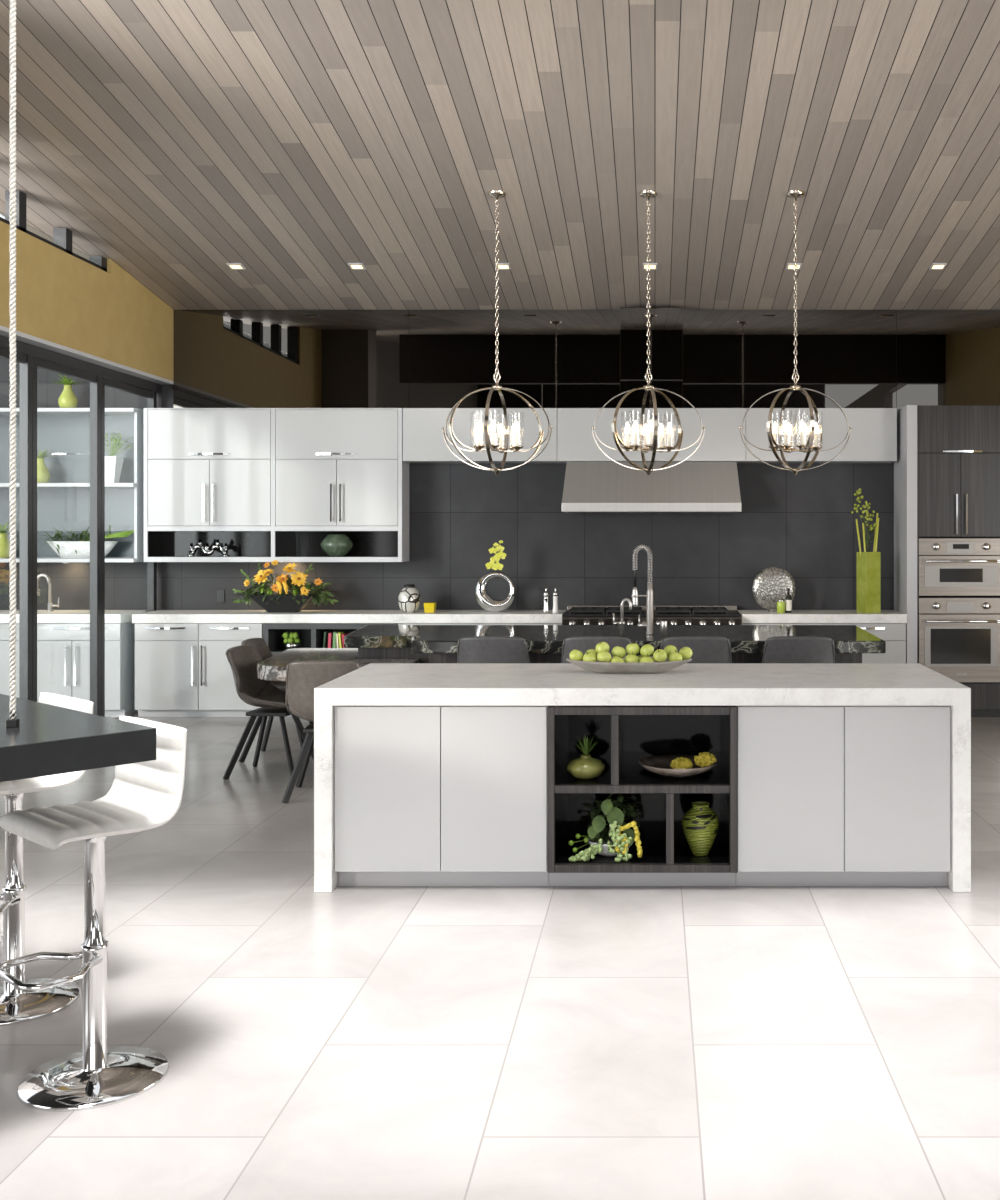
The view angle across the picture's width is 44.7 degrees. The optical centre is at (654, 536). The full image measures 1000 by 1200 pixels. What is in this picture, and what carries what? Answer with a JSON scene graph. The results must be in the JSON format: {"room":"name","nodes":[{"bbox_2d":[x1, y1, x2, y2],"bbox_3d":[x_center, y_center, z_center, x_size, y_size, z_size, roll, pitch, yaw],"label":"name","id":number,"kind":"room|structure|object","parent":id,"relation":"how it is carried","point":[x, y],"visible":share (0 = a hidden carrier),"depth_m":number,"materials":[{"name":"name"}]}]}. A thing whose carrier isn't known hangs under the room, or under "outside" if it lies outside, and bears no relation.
{"room":"kitchen","nodes":[
{"label":"kitchen","id":0,"kind":"room"},
{"bbox_2d":[0,694,155,781],"bbox_3d":[-2.756,0.575,3.206,1.900,0.089,2.000,0,0,41],"label":"countertop","id":1,"kind":"structure","parent":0,"point":[48,739],"depth_m":3.24,"materials":[{"name":"black stone"}]},
{"bbox_2d":[6,0,19,727],"bbox_3d":[-1.790,-1.317,3.345,0.026,3.693,0.026,0,0,0],"label":"cord","id":2,"kind":"object","parent":1,"relation":"attached to","point":[12,722],"visible":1,"depth_m":3.34,"materials":[{"name":"white fabric"}]},
{"bbox_2d":[0,221,172,380],"bbox_3d":[-4.570,-2.123,8.700,0.160,1.345,5.000,0,0,0],"label":"wall","id":3,"kind":"structure","parent":0,"point":[62,298],"depth_m":9.44,"materials":[{"name":"paint"}]},
{"bbox_2d":[0,347,31,700],"bbox_3d":[-4.647,0.117,8.350,0.065,2.925,1.094,0,0,0],"label":"window frame","id":4,"kind":"structure","parent":3,"relation":"in","point":[25,361],"depth_m":8.83,"materials":[{"name":"black metal"}]},
{"bbox_2d":[0,190,106,271],"bbox_3d":[-4.570,-2.409,8.535,0.100,0.477,2.730,0,0,0],"label":"window","id":5,"kind":"structure","parent":3,"relation":"in","point":[62,237],"depth_m":9.06,"materials":[{"name":"black"}]},
{"bbox_2d":[32,356,100,715],"bbox_3d":[-4.647,0.117,9.450,0.065,2.925,1.094,0,0,0],"label":"window frame","id":6,"kind":"structure","parent":3,"relation":"in","point":[95,380],"depth_m":9.93,"materials":[{"name":"black metal"}]},
{"bbox_2d":[0,335,161,392],"bbox_3d":[-4.655,-1.380,7.845,0.110,0.080,6.690,0,0,0],"label":"trim","id":7,"kind":"structure","parent":3,"relation":"attached to","point":[21,347],"depth_m":9.58,"materials":[{"name":"black metal"}]},
{"bbox_2d":[0,325,172,384],"bbox_3d":[-4.578,-1.435,8.690,0.184,0.030,4.980,0,0,0],"label":"trim","id":8,"kind":"structure","parent":3,"relation":"attached to","point":[4,331],"depth_m":9.48,"materials":[{"name":"grey paint"}]},
{"bbox_2d":[101,376,156,716],"bbox_3d":[-4.647,0.117,10.560,0.065,2.925,1.114,0,0,0],"label":"window","id":9,"kind":"structure","parent":3,"relation":"in","point":[151,396],"depth_m":10.06,"materials":[{"name":"black metal"}]},
{"bbox_2d":[0,358,987,609],"bbox_3d":[-2.225,-0.275,11.275,13.550,3.750,0.150,0,0,0],"label":"wall","id":10,"kind":"structure","parent":0,"point":[803,524],"depth_m":11.20,"materials":[{"name":"grey tile"}]},
{"bbox_2d":[0,408,143,561],"bbox_3d":[-5.966,-0.469,11.027,2.492,1.399,0.335,0,0,0],"label":"shelf rack","id":11,"kind":"object","parent":10,"relation":"attached to","point":[63,501],"visible":0.5,"depth_m":11.17,"materials":[{"name":"grey paint"}]},
{"bbox_2d":[0,522,16,557],"bbox_3d":[-5.976,0.023,10.995,0.308,0.342,0.275,0,0,0],"label":"vase","id":12,"kind":"object","parent":11,"relation":"on","point":[4,541],"visible":0.88,"depth_m":10.96,"materials":[{"name":"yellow ceramic"}]},
{"bbox_2d":[37,449,51,482],"bbox_3d":[-5.644,-0.648,11.015,0.310,0.314,0.267,0,0,0],"label":"vase","id":13,"kind":"object","parent":11,"relation":"on","point":[43,474],"visible":0.69,"depth_m":10.96,"materials":[{"name":"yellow ceramic"}]},
{"bbox_2d":[54,374,83,407],"bbox_3d":[-5.370,-1.328,10.985,0.312,0.313,0.242,0,0,-42],"label":"vase","id":14,"kind":"object","parent":11,"relation":"on","point":[67,399],"visible":0.87,"depth_m":10.96,"materials":[{"name":"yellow ceramic"}]},
{"bbox_2d":[39,524,133,557],"bbox_3d":[-5.204,0.030,10.959,0.904,0.327,0.312,0,0,0],"label":"bowl","id":15,"kind":"object","parent":11,"relation":"on","point":[81,548],"visible":0.79,"depth_m":10.92,"materials":[{"name":"white ceramic"}]},
{"bbox_2d":[105,431,133,482],"bbox_3d":[-4.937,-0.732,11.005,0.294,0.481,0.321,0,0,0],"label":"planter","id":16,"kind":"object","parent":11,"relation":"on","point":[113,464],"visible":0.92,"depth_m":10.95,"materials":[{"name":"white ceramic"}]},
{"bbox_2d":[144,408,272,561],"bbox_3d":[-4.040,-0.470,10.997,1.170,1.394,0.368,0,0,0],"label":"upper cabinet","id":17,"kind":"object","parent":10,"relation":"attached to","point":[208,472],"visible":0.84,"depth_m":10.85,"materials":[{"name":"grey paint"}]},
{"bbox_2d":[187,539,229,555],"bbox_3d":[-4.085,0.100,10.981,0.384,0.155,0.089,0,0,0],"label":"ornament","id":18,"kind":"object","parent":17,"relation":"in","point":[205,549],"visible":1,"depth_m":10.97,"materials":[{"name":"white metal"}]},
{"bbox_2d":[216,590,224,601],"bbox_3d":[-4.053,0.550,11.194,0.075,0.120,0.013,0,0,0],"label":"power outlet","id":19,"kind":"object","parent":10,"relation":"attached to","point":[220,594],"visible":1,"depth_m":11.19,"materials":[{"name":"black plastic"}]},
{"bbox_2d":[173,310,408,407],"bbox_3d":[-3.393,-1.609,11.192,2.191,1.018,0.014,0,0,0],"label":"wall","id":20,"kind":"structure","parent":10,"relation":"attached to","point":[222,358],"depth_m":11.18,"materials":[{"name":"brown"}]},
{"bbox_2d":[273,408,408,561],"bbox_3d":[-2.871,-0.470,10.997,1.166,1.394,0.368,0,0,0],"label":"upper cabinet","id":21,"kind":"object","parent":10,"relation":"attached to","point":[336,470],"visible":0.95,"depth_m":10.85,"materials":[{"name":"grey paint"}]},
{"bbox_2d":[321,534,352,556],"bbox_3d":[-2.910,0.076,10.980,0.290,0.203,0.290,0,0,0],"label":"ribbed pot","id":22,"kind":"object","parent":21,"relation":"in","point":[334,545],"visible":1,"depth_m":10.88,"materials":[{"name":"green ceramic"}]},
{"bbox_2d":[403,408,558,462],"bbox_3d":[-1.585,-0.926,11.016,1.396,0.479,0.328,0,0,0],"label":"upper cabinet","id":23,"kind":"object","parent":10,"relation":"attached to","point":[423,439],"visible":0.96,"depth_m":10.85,"materials":[{"name":"grey paint"}]},
{"bbox_2d":[409,310,619,407],"bbox_3d":[-1.147,-1.609,11.192,2.291,1.018,0.014,0,0,0],"label":"mirror panel","id":24,"kind":"object","parent":10,"relation":"attached to","point":[557,358],"visible":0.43,"depth_m":11.18,"materials":[{"name":"grey"}]},
{"bbox_2d":[562,462,740,512],"bbox_3d":[-0.030,-0.454,10.887,1.589,0.463,0.585,0,0,0],"label":"range hood","id":25,"kind":"object","parent":10,"relation":"attached to","point":[589,487],"visible":0.99,"depth_m":10.71,"materials":[{"name":"metal"}]},
{"bbox_2d":[557,408,745,462],"bbox_3d":[-0.032,-0.926,11.016,1.707,0.479,0.328,0,0,0],"label":"upper cabinet","id":26,"kind":"object","parent":10,"relation":"attached to","point":[722,441],"visible":0.91,"depth_m":10.85,"materials":[{"name":"grey paint"}]},
{"bbox_2d":[620,308,682,407],"bbox_3d":[-0.033,-1.635,11.080,0.575,0.930,0.200,0,0,0],"label":"chimney cover","id":27,"kind":"object","parent":26,"relation":"on","point":[666,324],"visible":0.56,"depth_m":10.98,"materials":[{"name":"black metal"}]},
{"bbox_2d":[683,310,895,407],"bbox_3d":[1.125,-1.609,11.192,2.246,1.018,0.014,0,0,0],"label":"mirror panel","id":28,"kind":"object","parent":10,"relation":"attached to","point":[732,358],"visible":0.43,"depth_m":11.18,"materials":[{"name":"grey"}]},
{"bbox_2d":[744,408,896,462],"bbox_3d":[1.506,-0.926,11.016,1.365,0.479,0.328,0,0,0],"label":"upper cabinet","id":29,"kind":"object","parent":10,"relation":"attached to","point":[873,437],"visible":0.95,"depth_m":10.85,"materials":[{"name":"grey paint"}]},
{"bbox_2d":[896,310,999,409],"bbox_3d":[3.325,-1.609,11.192,2.146,1.018,0.014,0,0,0],"label":"mirror panel","id":30,"kind":"object","parent":10,"relation":"attached to","point":[944,357],"visible":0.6,"depth_m":11.18,"materials":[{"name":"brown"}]},
{"bbox_2d":[0,712,999,1199],"bbox_3d":[-1.500,1.660,-0.325,15.000,0.120,23.350,0,0,0],"label":"floor","id":31,"kind":"structure","parent":0,"point":[345,1042],"depth_m":3.96,"materials":[{"name":"tile"}]},
{"bbox_2d":[0,692,92,1025],"bbox_3d":[-2.213,1.084,4.105,0.422,1.032,0.451,0,0,41],"label":"bar stool","id":32,"kind":"object","parent":31,"relation":"on","point":[17,1006],"visible":0.56,"depth_m":4.09,"materials":[{"name":"white leather"}]},
{"bbox_2d":[0,621,137,716],"bbox_3d":[-5.582,1.181,10.871,1.725,0.838,0.618,0,0,0],"label":"base cabinet","id":33,"kind":"object","parent":31,"relation":"on","point":[63,649],"visible":0.56,"depth_m":10.60,"materials":[{"name":"grey paint"}]},
{"bbox_2d":[0,610,146,622],"bbox_3d":[-6.455,0.720,10.883,3.490,0.080,0.615,0,0,0],"label":"countertop","id":34,"kind":"structure","parent":33,"relation":"on","point":[58,616],"depth_m":10.58,"materials":[{"name":"white stone"}]},
{"bbox_2d":[37,573,59,611],"bbox_3d":[-5.522,0.505,10.893,0.224,0.349,0.064,0,0,-12],"label":"faucet","id":35,"kind":"object","parent":34,"relation":"on","point":[50,605],"visible":0.75,"depth_m":10.88,"materials":[{"name":"metal"}]},
{"bbox_2d":[0,716,186,1111],"bbox_3d":[-1.668,1.084,3.530,0.422,1.032,0.451,0,0,41],"label":"bar stool","id":36,"kind":"object","parent":31,"relation":"on","point":[142,796],"visible":0.89,"depth_m":3.52,"materials":[{"name":"white leather"}]},
{"bbox_2d":[135,623,262,716],"bbox_3d":[-4.035,1.181,10.871,1.130,0.838,0.618,0,0,0],"label":"base cabinet","id":37,"kind":"object","parent":31,"relation":"on","point":[182,669],"visible":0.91,"depth_m":10.60,"materials":[{"name":"grey paint"}]},
{"bbox_2d":[223,645,313,779],"bbox_3d":[-2.591,1.174,8.121,0.533,0.866,0.486,0,0,6],"label":"dining chair","id":38,"kind":"object","parent":31,"relation":"on","point":[243,660],"visible":0.72,"depth_m":8.12,"materials":[{"name":"beige leather"}]},
{"bbox_2d":[239,638,310,762],"bbox_3d":[-2.711,1.174,8.740,0.533,0.866,0.486,0,0,1],"label":"dining chair","id":39,"kind":"object","parent":31,"relation":"on","point":[260,644],"visible":0.2,"depth_m":8.84,"materials":[{"name":"beige leather"}]},
{"bbox_2d":[282,660,359,802],"bbox_3d":[-2.029,1.174,7.459,0.486,0.866,0.533,0,0,-7],"label":"dining chair","id":40,"kind":"object","parent":31,"relation":"on","point":[302,677],"visible":0.49,"depth_m":7.24,"materials":[{"name":"beige leather"}]},
{"bbox_2d":[263,623,397,716],"bbox_3d":[-2.873,1.181,10.875,1.187,0.838,0.550,0,0,0],"label":"niche","id":41,"kind":"object","parent":31,"relation":"on","point":[311,635],"visible":0.2,"depth_m":10.61,"materials":[{"name":"grey"}]},
{"bbox_2d":[271,647,310,655],"bbox_3d":[-2.873,1.035,10.855,1.087,0.040,0.490,0,0,0],"label":"shelf","id":42,"kind":"object","parent":41,"relation":"attached to","point":[274,650],"depth_m":10.73,"materials":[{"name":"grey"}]},
{"bbox_2d":[282,632,301,649],"bbox_3d":[-3.248,0.927,10.738,0.176,0.174,0.164,0,0,0],"label":"cup","id":43,"kind":"object","parent":41,"relation":"on","point":[293,641],"visible":0.99,"depth_m":10.69,"materials":[{"name":"silver metal"}]},
{"bbox_2d":[257,648,419,680],"bbox_3d":[-2.192,1.220,8.420,1.135,0.760,1.320,0,0,0],"label":"dining table","id":44,"kind":"object","parent":31,"relation":"on","point":[273,668],"visible":0.31,"depth_m":8.23,"materials":[{"name":"grey stone"}]},
{"bbox_2d":[335,706,548,885],"bbox_3d":[-0.970,1.181,5.933,0.965,0.838,1.015,0,0,0],"label":"base cabinet","id":45,"kind":"object","parent":31,"relation":"on","point":[425,795],"visible":0.94,"depth_m":5.43,"materials":[{"name":"grey paint"}]},
{"bbox_2d":[398,623,561,624],"bbox_3d":[-1.546,1.181,10.871,1.457,0.838,0.618,0,0,0],"label":"base cabinet","id":46,"kind":"object","parent":31,"relation":"on","point":[398,623],"visible":0.14,"depth_m":10.61,"materials":[{"name":"grey paint"}]},
{"bbox_2d":[132,610,566,622],"bbox_3d":[-2.714,0.720,10.883,3.792,0.080,0.615,0,0,0],"label":"countertop","id":47,"kind":"structure","parent":46,"relation":"on","point":[159,616],"depth_m":10.58,"materials":[{"name":"white stone"}]},
{"bbox_2d":[232,560,338,612],"bbox_3d":[-3.340,0.439,10.836,0.973,0.480,0.388,0,0,0],"label":"flower bowl","id":48,"kind":"object","parent":47,"relation":"on","point":[283,602],"visible":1,"depth_m":10.76,"materials":[{"name":"black"}]},
{"bbox_2d":[398,584,420,611],"bbox_3d":[-2.222,0.555,10.860,0.204,0.249,0.204,0,0,0],"label":"mosaic vase","id":49,"kind":"object","parent":47,"relation":"on","point":[409,598],"visible":1,"depth_m":10.79,"materials":[{"name":"white ceramic"}]},
{"bbox_2d":[424,602,435,612],"bbox_3d":[-2.025,0.629,10.800,0.099,0.100,0.099,0,0,0],"label":"candle","id":50,"kind":"object","parent":47,"relation":"on","point":[429,607],"visible":1,"depth_m":10.76,"materials":[{"name":"yellow wax"}]},
{"bbox_2d":[474,540,515,611],"bbox_3d":[-1.448,0.352,10.860,0.374,0.655,0.143,0,0,0],"label":"ring vase","id":51,"kind":"object","parent":47,"relation":"on","point":[484,599],"visible":1,"depth_m":10.81,"materials":[{"name":"silver metal"}]},
{"bbox_2d":[543,588,548,612],"bbox_3d":[-0.974,0.567,10.720,0.056,0.225,0.056,0,0,0],"label":"mill","id":52,"kind":"object","parent":47,"relation":"on","point":[545,594],"visible":1,"depth_m":10.70,"materials":[{"name":"silver metal"}]},
{"bbox_2d":[552,588,558,612],"bbox_3d":[-0.889,0.567,10.720,0.056,0.225,0.056,0,0,0],"label":"mill","id":53,"kind":"object","parent":47,"relation":"on","point":[555,593],"visible":1,"depth_m":10.70,"materials":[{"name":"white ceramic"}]},
{"bbox_2d":[457,636,529,662],"bbox_3d":[-1.018,1.111,7.709,0.487,0.990,0.533,0,0,0],"label":"counter chair","id":54,"kind":"object","parent":31,"relation":"on","point":[475,649],"visible":0.27,"depth_m":7.47,"materials":[{"name":"fabric"}]},
{"bbox_2d":[561,636,630,662],"bbox_3d":[-0.361,1.111,7.709,0.487,0.990,0.533,0,0,0],"label":"counter chair","id":55,"kind":"object","parent":31,"relation":"on","point":[583,643],"visible":0.23,"depth_m":7.46,"materials":[{"name":"fabric"}]},
{"bbox_2d":[344,625,885,662],"bbox_3d":[-0.336,1.140,8.560,3.778,0.920,1.420,0,0,0],"label":"dining table","id":56,"kind":"object","parent":31,"relation":"on","point":[426,643],"visible":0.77,"depth_m":8.29,"materials":[{"name":"black stone"}]},
{"bbox_2d":[613,598,631,634],"bbox_3d":[-0.227,0.552,8.350,0.136,0.256,0.048,0,0,0],"label":"filter faucet","id":57,"kind":"object","parent":56,"relation":"on","point":[621,622],"visible":1,"depth_m":8.34,"materials":[{"name":"metal"}]},
{"bbox_2d":[631,545,653,634],"bbox_3d":[-0.086,0.366,8.351,0.159,0.628,0.060,0,0,0],"label":"spring faucet","id":58,"kind":"object","parent":56,"relation":"on","point":[634,595],"visible":1,"depth_m":8.33,"materials":[{"name":"metal"}]},
{"bbox_2d":[314,663,970,891],"bbox_3d":[-0.057,1.140,5.930,2.957,0.920,1.060,0,0,0],"label":"countertop","id":59,"kind":"structure","parent":31,"relation":"on","point":[372,684],"depth_m":5.40,"materials":[{"name":"white stone"}]},
{"bbox_2d":[566,656,691,673],"bbox_3d":[-0.130,0.645,6.020,0.630,0.070,0.318,0,0,0],"label":"bowl","id":60,"kind":"object","parent":59,"relation":"on","point":[654,667],"visible":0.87,"depth_m":5.92,"materials":[{"name":"grey ceramic"}]},
{"bbox_2d":[569,649,582,660],"bbox_3d":[-0.393,0.590,6.004,0.071,0.075,0.072,0,0,-19],"label":"apple","id":61,"kind":"object","parent":60,"relation":"on","point":[577,655],"visible":0.92,"depth_m":5.98,"materials":[{"name":"green food"}]},
{"bbox_2d":[583,652,596,661],"bbox_3d":[-0.324,0.602,5.978,0.070,0.072,0.072,0,0,-29],"label":"apple","id":62,"kind":"object","parent":60,"relation":"in","point":[590,656],"visible":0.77,"depth_m":5.95,"materials":[{"name":"green food"}]},
{"bbox_2d":[595,640,608,653],"bbox_3d":[-0.264,0.554,6.026,0.070,0.074,0.071,0,0,-23],"label":"apple","id":63,"kind":"object","parent":60,"relation":"in","point":[602,646],"visible":0.74,"depth_m":6.00,"materials":[{"name":"green food"}]},
{"bbox_2d":[597,649,610,661],"bbox_3d":[-0.253,0.592,5.965,0.072,0.072,0.071,0,0,39],"label":"apple","id":64,"kind":"object","parent":60,"relation":"in","point":[603,656],"visible":0.84,"depth_m":5.94,"materials":[{"name":"green food"}]},
{"bbox_2d":[612,645,625,657],"bbox_3d":[-0.182,0.574,6.018,0.071,0.073,0.071,0,0,-34],"label":"apple","id":65,"kind":"object","parent":60,"relation":"in","point":[616,651],"visible":0.79,"depth_m":5.99,"materials":[{"name":"green food"}]},
{"bbox_2d":[624,652,638,662],"bbox_3d":[-0.117,0.608,5.978,0.071,0.074,0.071,0,0,4],"label":"apple","id":66,"kind":"object","parent":60,"relation":"in","point":[630,658],"visible":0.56,"depth_m":5.95,"materials":[{"name":"green food"}]},
{"bbox_2d":[640,644,653,655],"bbox_3d":[-0.040,0.569,6.012,0.070,0.068,0.072,0,0,24],"label":"apple","id":67,"kind":"object","parent":60,"relation":"in","point":[647,649],"visible":0.97,"depth_m":5.99,"materials":[{"name":"green food"}]},
{"bbox_2d":[653,648,666,661],"bbox_3d":[0.025,0.589,5.976,0.072,0.073,0.070,0,0,26],"label":"apple","id":68,"kind":"object","parent":60,"relation":"in","point":[659,655],"visible":0.94,"depth_m":5.95,"materials":[{"name":"green food"}]},
{"bbox_2d":[668,650,682,660],"bbox_3d":[0.101,0.598,5.988,0.071,0.074,0.071,0,0,29],"label":"apple","id":69,"kind":"object","parent":60,"relation":"in","point":[674,656],"visible":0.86,"depth_m":5.96,"materials":[{"name":"green food"}]},
{"bbox_2d":[679,646,692,659],"bbox_3d":[0.154,0.584,6.038,0.070,0.072,0.072,0,0,-27],"label":"apple","id":70,"kind":"object","parent":60,"relation":"on","point":[686,652],"visible":0.93,"depth_m":6.01,"materials":[{"name":"green food"}]},
{"bbox_2d":[548,706,736,885],"bbox_3d":[-0.057,1.183,5.905,0.857,0.834,0.990,0,0,0],"label":"open shelf unit","id":71,"kind":"object","parent":31,"relation":"on","point":[625,735],"visible":0.83,"depth_m":5.59,"materials":[{"name":"brown wood"}]},
{"bbox_2d":[567,736,604,779],"bbox_3d":[-0.320,1.015,5.560,0.180,0.203,0.180,0,0,0],"label":"vase","id":72,"kind":"object","parent":71,"relation":"in","point":[585,767],"visible":1,"depth_m":5.51,"materials":[{"name":"green ceramic"}]},
{"bbox_2d":[568,793,642,861],"bbox_3d":[-0.225,1.335,5.599,0.351,0.283,0.340,0,0,0],"label":"arrangement","id":73,"kind":"object","parent":71,"relation":"in","point":[617,841],"visible":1,"depth_m":5.50,"materials":[{"name":"green plant"}]},
{"bbox_2d":[638,754,717,777],"bbox_3d":[0.108,1.084,5.620,0.376,0.066,0.376,0,0,0],"label":"platter","id":74,"kind":"object","parent":71,"relation":"in","point":[658,764],"visible":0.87,"depth_m":5.63,"materials":[{"name":"white ceramic"}]},
{"bbox_2d":[670,757,692,768],"bbox_3d":[0.123,1.056,5.569,0.106,0.066,0.086,0,0,0],"label":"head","id":75,"kind":"object","parent":74,"relation":"on","point":[678,763],"visible":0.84,"depth_m":5.55},
{"bbox_2d":[694,752,716,767],"bbox_3d":[0.233,1.034,5.571,0.104,0.071,0.087,0,0,0],"label":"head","id":76,"kind":"object","parent":74,"relation":"on","point":[705,759],"visible":0.98,"depth_m":5.54},
{"bbox_2d":[682,801,718,855],"bbox_3d":[0.212,1.357,5.579,0.175,0.237,0.176,0,0,0],"label":"ginger jar","id":77,"kind":"object","parent":71,"relation":"in","point":[700,823],"visible":1,"depth_m":5.52,"materials":[{"name":"ceramic"}]},
{"bbox_2d":[562,605,741,624],"bbox_3d":[-0.026,1.073,10.800,1.572,0.875,0.740,0,0,0],"label":"range cooker","id":78,"kind":"object","parent":31,"relation":"on","point":[575,614],"visible":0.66,"depth_m":10.56,"materials":[{"name":"metal"}]},
{"bbox_2d":[563,611,740,615],"bbox_3d":[-0.026,0.689,10.865,1.572,0.013,0.610,0,0,0],"label":"cooktop","id":79,"kind":"object","parent":78,"relation":"in","point":[568,613],"depth_m":10.59,"materials":[{"name":"black metal"}]},
{"bbox_2d":[661,636,731,662],"bbox_3d":[0.255,1.111,7.709,0.487,0.990,0.533,0,0,0],"label":"counter chair","id":80,"kind":"object","parent":31,"relation":"on","point":[705,649],"visible":0.26,"depth_m":7.46,"materials":[{"name":"fabric"}]},
{"bbox_2d":[762,636,834,662],"bbox_3d":[0.903,1.111,7.709,0.487,0.990,0.533,0,0,0],"label":"counter chair","id":81,"kind":"object","parent":31,"relation":"on","point":[783,649],"visible":0.23,"depth_m":7.47,"materials":[{"name":"fabric"}]},
{"bbox_2d":[742,623,905,662],"bbox_3d":[1.493,1.181,10.871,1.454,0.838,0.618,0,0,0],"label":"base cabinet","id":82,"kind":"object","parent":31,"relation":"on","point":[893,634],"visible":0.2,"depth_m":10.60,"materials":[{"name":"grey paint"}]},
{"bbox_2d":[737,610,906,622],"bbox_3d":[1.494,0.720,10.883,1.456,0.080,0.615,0,0,0],"label":"countertop","id":83,"kind":"structure","parent":82,"relation":"on","point":[748,616],"depth_m":10.58,"materials":[{"name":"white stone"}]},
{"bbox_2d":[752,567,795,611],"bbox_3d":[1.086,0.475,10.950,0.400,0.407,0.090,0,0,0],"label":"disc","id":84,"kind":"object","parent":83,"relation":"on","point":[770,584],"visible":0.87,"depth_m":10.92,"materials":[{"name":"silver metal"}]},
{"bbox_2d":[777,597,784,612],"bbox_3d":[1.128,0.608,10.740,0.074,0.142,0.074,0,0,0],"label":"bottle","id":85,"kind":"object","parent":83,"relation":"on","point":[780,604],"visible":1,"depth_m":10.71,"materials":[{"name":"green glass"}]},
{"bbox_2d":[785,588,791,612],"bbox_3d":[1.197,0.569,10.760,0.061,0.221,0.061,0,0,0],"label":"oil bottle","id":86,"kind":"object","parent":83,"relation":"on","point":[788,600],"visible":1,"depth_m":10.74,"materials":[{"name":"clear glass"}]},
{"bbox_2d":[851,488,880,612],"bbox_3d":[1.896,0.119,10.759,0.224,1.119,0.178,0,0,-19],"label":"vase","id":87,"kind":"object","parent":83,"relation":"on","point":[868,563],"visible":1,"depth_m":10.72,"materials":[{"name":"ceramic"}]},
{"bbox_2d":[736,706,949,885],"bbox_3d":[0.856,1.181,5.933,0.967,0.838,1.015,0,0,0],"label":"base cabinet","id":88,"kind":"object","parent":31,"relation":"on","point":[827,795],"visible":0.97,"depth_m":5.43,"materials":[{"name":"grey paint"}]},
{"bbox_2d":[894,405,916,662],"bbox_3d":[2.272,0.217,10.890,0.093,2.766,0.580,0,0,0],"label":"end panel","id":89,"kind":"object","parent":31,"relation":"on","point":[905,467],"visible":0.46,"depth_m":10.62,"materials":[{"name":"grey paint"}]},
{"bbox_2d":[917,405,999,716],"bbox_3d":[2.721,0.217,10.871,0.798,2.766,0.618,0,0,0],"label":"tall cabinet","id":90,"kind":"object","parent":31,"relation":"on","point":[958,446],"visible":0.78,"depth_m":10.60,"materials":[{"name":"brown wood"}]},
{"bbox_2d":[918,596,999,681],"bbox_3d":[2.721,0.910,10.812,0.788,0.751,0.576,0,0,0],"label":"wall oven","id":91,"kind":"object","parent":90,"relation":"in","point":[959,636],"visible":0.93,"depth_m":10.58,"materials":[{"name":"silver metal"}]},
{"bbox_2d":[918,538,999,595],"bbox_3d":[2.721,0.265,10.812,0.788,0.512,0.576,0,0,0],"label":"oven","id":92,"kind":"object","parent":90,"relation":"in","point":[946,566],"visible":1,"depth_m":10.58,"materials":[{"name":"silver metal"}]},
{"bbox_2d":[0,0,999,309],"bbox_3d":[-0.100,-3.697,0.075,9.600,3.194,22.550,0,0,0],"label":"ceiling","id":93,"kind":"structure","parent":0,"point":[294,143],"depth_m":7.86,"materials":[{"name":"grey wood"}]},
{"bbox_2d":[226,263,245,269],"bbox_3d":[-3.513,-2.268,10.059,0.120,0.028,0.120,0,0,0],"label":"recessed light","id":94,"kind":"object","parent":93,"relation":"in","point":[233,266],"visible":1,"depth_m":10.06,"materials":[{"name":"grey paint"}]},
{"bbox_2d":[442,190,552,474],"bbox_3d":[-1.135,-1.471,8.620,0.822,2.054,0.620,0,0,-39],"label":"chandelier","id":95,"kind":"object","parent":93,"relation":"hanging from","point":[490,446],"visible":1,"depth_m":8.61,"materials":[{"name":"silver metal"}]},
{"bbox_2d":[591,190,705,474],"bbox_3d":[-0.047,-1.471,8.620,0.620,2.054,0.822,0,0,40],"label":"chandelier","id":96,"kind":"object","parent":93,"relation":"hanging from","point":[648,194],"visible":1,"depth_m":8.61,"materials":[{"name":"silver metal"}]},
{"bbox_2d":[739,190,851,474],"bbox_3d":[1.009,-1.471,8.620,0.620,2.054,0.822,0,0,38],"label":"chandelier","id":97,"kind":"object","parent":93,"relation":"hanging from","point":[807,446],"visible":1,"depth_m":8.60,"materials":[{"name":"silver metal"}]},
{"bbox_2d":[588,837,629,856],"bbox_3d":[-0.207,1.440,5.590,0.216,0.070,0.216,0,0,0],"label":"bowl","id":98,"kind":"object","parent":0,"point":[605,842],"depth_m":5.49,"materials":[{"name":"white ceramic"}]},
{"label":"apple","id":99,"kind":"object","parent":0,"visible":0},
{"bbox_2d":[626,641,639,654],"bbox_3d":[-0.112,0.557,6.034,0.072,0.074,0.071,0,0,-13],"label":"apple","id":100,"kind":"object","parent":99,"relation":"on","point":[633,647],"visible":0.93,"depth_m":6.01,"materials":[{"name":"green food"}]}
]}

